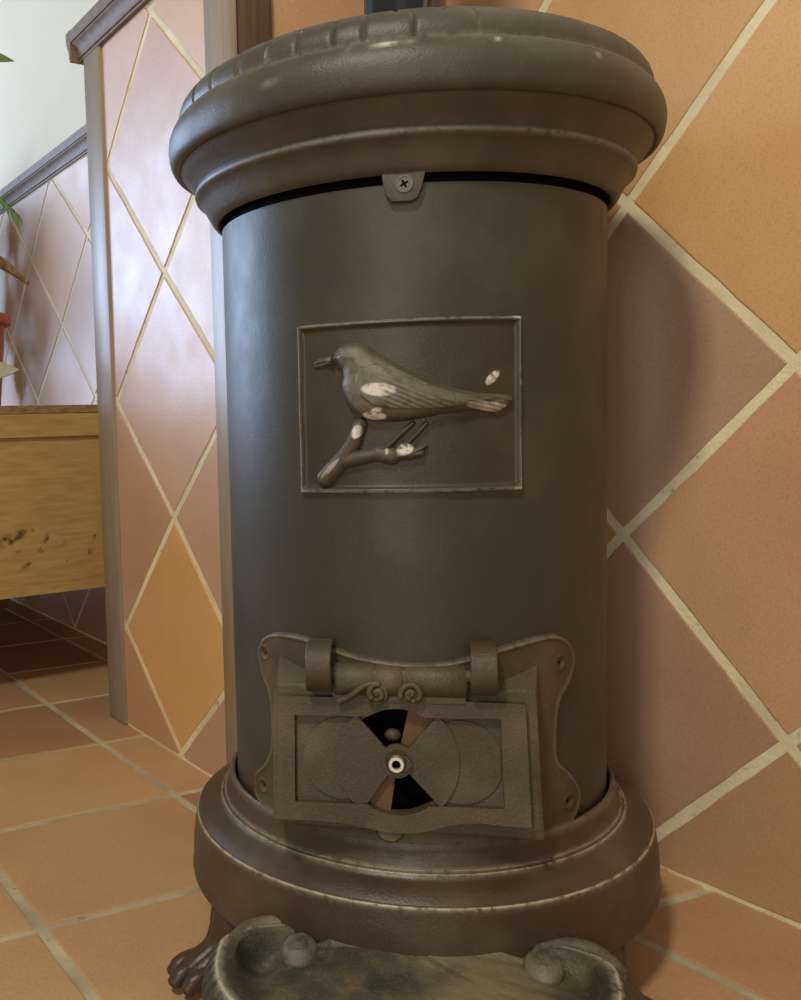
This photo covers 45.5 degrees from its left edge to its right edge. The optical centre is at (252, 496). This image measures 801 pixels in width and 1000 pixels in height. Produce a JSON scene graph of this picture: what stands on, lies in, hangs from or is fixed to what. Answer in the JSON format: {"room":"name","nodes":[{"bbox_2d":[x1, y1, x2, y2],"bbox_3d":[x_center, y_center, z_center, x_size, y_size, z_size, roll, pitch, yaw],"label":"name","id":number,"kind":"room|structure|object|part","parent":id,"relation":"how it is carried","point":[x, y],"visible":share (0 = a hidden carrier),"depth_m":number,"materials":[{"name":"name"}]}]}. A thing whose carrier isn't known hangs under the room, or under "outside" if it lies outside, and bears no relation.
{"room":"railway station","nodes":[
{"label":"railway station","id":0,"kind":"room"},
{"bbox_2d":[0,312,11,405],"bbox_3d":[-0.677,-0.313,2.181,0.232,0.219,0.232,-2,4,0],"label":"pot","id":1,"kind":"object","parent":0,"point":[5,319],"depth_m":2.17,"materials":[{"name":"ceramic"}]},
{"bbox_2d":[0,0,106,644],"bbox_3d":[-0.905,-0.974,3.360,0.152,2.750,3.236,-4,5,-31],"label":"wall","id":2,"kind":"structure","parent":0,"point":[50,337],"depth_m":2.74,"materials":[{"name":"ceramic"}]},
{"bbox_2d":[0,124,86,213],"bbox_3d":[-1.005,-0.984,3.356,0.021,0.060,3.136,-4,5,-31],"label":"trim","id":3,"kind":"structure","parent":2,"relation":"attached to","point":[74,147],"depth_m":2.67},
{"bbox_2d":[102,0,363,776],"bbox_3d":[-0.021,-0.202,1.726,0.328,1.415,0.548,-4,5,-31],"label":"wall","id":4,"kind":"structure","parent":0,"point":[160,241],"depth_m":1.62,"materials":[{"name":"tile"}]},
{"bbox_2d":[84,45,127,723],"bbox_3d":[-0.269,-0.205,1.859,0.058,1.315,0.078,-4,5,-31],"label":"trim","id":5,"kind":"structure","parent":4,"relation":"attached to","point":[93,69],"depth_m":1.84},
{"bbox_2d":[66,0,150,64],"bbox_3d":[-0.056,-0.880,1.677,0.351,0.060,0.627,-4,5,-31],"label":"trim","id":6,"kind":"structure","parent":4,"relation":"attached to","point":[105,18],"depth_m":1.73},
{"bbox_2d":[203,0,236,763],"bbox_3d":[-0.035,-0.178,1.433,0.014,1.315,0.077,-4,5,-31],"label":"trim","id":7,"kind":"structure","parent":4,"relation":"attached to","point":[220,23],"depth_m":1.45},
{"bbox_2d":[236,0,271,54],"bbox_3d":[0.014,-0.179,1.425,0.059,1.315,0.016,-4,5,-31],"label":"trim","id":8,"kind":"structure","parent":4,"relation":"attached to","point":[253,17],"depth_m":1.38,"materials":[{"name":"brown wood"}]},
{"bbox_2d":[0,599,800,999],"bbox_3d":[-1.520,0.590,1.217,3.800,0.098,6.400,-4,5,-31],"label":"floor","id":9,"kind":"structure","parent":0,"point":[100,891],"depth_m":1.23,"materials":[{"name":"tile"}]},
{"bbox_2d":[0,404,104,605],"bbox_3d":[-1.477,0.107,2.618,1.701,0.642,2.120,-4,5,-31],"label":"wooden table","id":10,"kind":"object","parent":9,"relation":"on","point":[51,531],"visible":0.62,"depth_m":2.02,"materials":[{"name":"brown wood"}]},
{"bbox_3d":[-0.857,0.248,3.171,0.045,0.240,0.045,-4,5,-31],"label":"leg","id":11,"kind":"part","parent":10,"relation":"part of","materials":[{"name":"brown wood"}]},
{"bbox_2d":[0,362,18,377],"bbox_3d":[-0.594,-0.239,1.972,0.199,0.099,0.130,-2,4,0],"label":"potted succulent","id":12,"kind":"object","parent":10,"relation":"on","point":[5,369],"visible":1,"depth_m":1.98,"materials":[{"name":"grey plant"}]},
{"bbox_2d":[0,53,29,405],"bbox_3d":[-0.810,-0.686,2.219,0.407,0.964,0.505,-4,5,-31],"label":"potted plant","id":13,"kind":"object","parent":10,"relation":"on","point":[5,319],"visible":0.98,"depth_m":2.13,"materials":[{"name":"plant"}]},
{"bbox_3d":[-0.940,-0.117,1.713,1.695,0.049,0.030,-4,5,-31],"label":"rail","id":14,"kind":"part","parent":10,"relation":"part of","materials":[{"name":"brown wood"}]},
{"bbox_3d":[-0.929,0.232,1.738,1.695,0.024,0.036,-4,5,-31],"label":"rail","id":15,"kind":"part","parent":10,"relation":"part of","materials":[{"name":"brown wood"}]},
{"bbox_2d":[167,6,666,999],"bbox_3d":[0.176,0.017,1.008,0.557,0.969,0.701,-1,5,10],"label":"stove","id":16,"kind":"object","parent":9,"relation":"on","point":[419,797],"visible":1,"depth_m":0.88,"materials":[{"name":"black metal"}]},
{"bbox_3d":[-0.035,0.459,0.996,0.086,0.098,0.062,-4,5,-30],"label":"leg","id":17,"kind":"part","parent":16,"relation":"part of","materials":[{"name":"brown metal"}]},
{"bbox_2d":[369,711,430,809],"bbox_3d":[0.138,0.250,0.891,0.090,0.102,0.014,-2,4,0],"label":"air vent","id":18,"kind":"object","parent":16,"relation":"hanging from","point":[414,748],"depth_m":0.88,"materials":[{"name":"metal"}]},
{"bbox_3d":[0.140,0.253,0.887,0.235,0.126,0.037,-1,5,10],"label":"door panel","id":19,"kind":"part","parent":16,"relation":"part of","materials":[{"name":"metal"}]},
{"bbox_2d":[364,0,446,14],"bbox_3d":[0.148,-1.294,0.983,0.112,1.650,0.112,-2,4,0],"label":"pipe","id":20,"kind":"object","parent":16,"relation":"on","point":[370,6],"visible":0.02,"depth_m":1.00,"materials":[{"name":"metal"}]},
{"bbox_3d":[0.147,-0.086,0.888,0.209,0.163,0.051,-1,5,10],"label":"relief plate","id":21,"kind":"part","parent":16,"relation":"part of","materials":[{"name":"metal"}]},
{"bbox_3d":[0.150,0.238,0.914,0.260,0.179,0.067,-1,5,10],"label":"door casing","id":22,"kind":"part","parent":16,"relation":"part of","materials":[{"name":"metal"}]},
{"bbox_3d":[0.157,0.232,0.936,0.333,0.198,0.100,-1,5,10],"label":"door frame","id":23,"kind":"part","parent":16,"relation":"part of","materials":[{"name":"metal"}]},
{"bbox_3d":[0.173,-0.391,1.053,0.535,0.162,0.535,-1,5,10],"label":"lid","id":24,"kind":"part","parent":16,"relation":"part of","materials":[{"name":"metal"}]},
{"bbox_3d":[0.350,0.455,0.906,0.062,0.098,0.086,-5,6,-38],"label":"leg","id":25,"kind":"part","parent":16,"relation":"part of","materials":[{"name":"brown metal"}]},
{"bbox_2d":[447,0,800,928],"bbox_3d":[0.835,-0.813,0.678,0.122,2.750,3.164,-4,5,-31],"label":"wall","id":26,"kind":"structure","parent":0,"point":[704,252],"depth_m":1.12,"materials":[{"name":"tile"}]}
]}

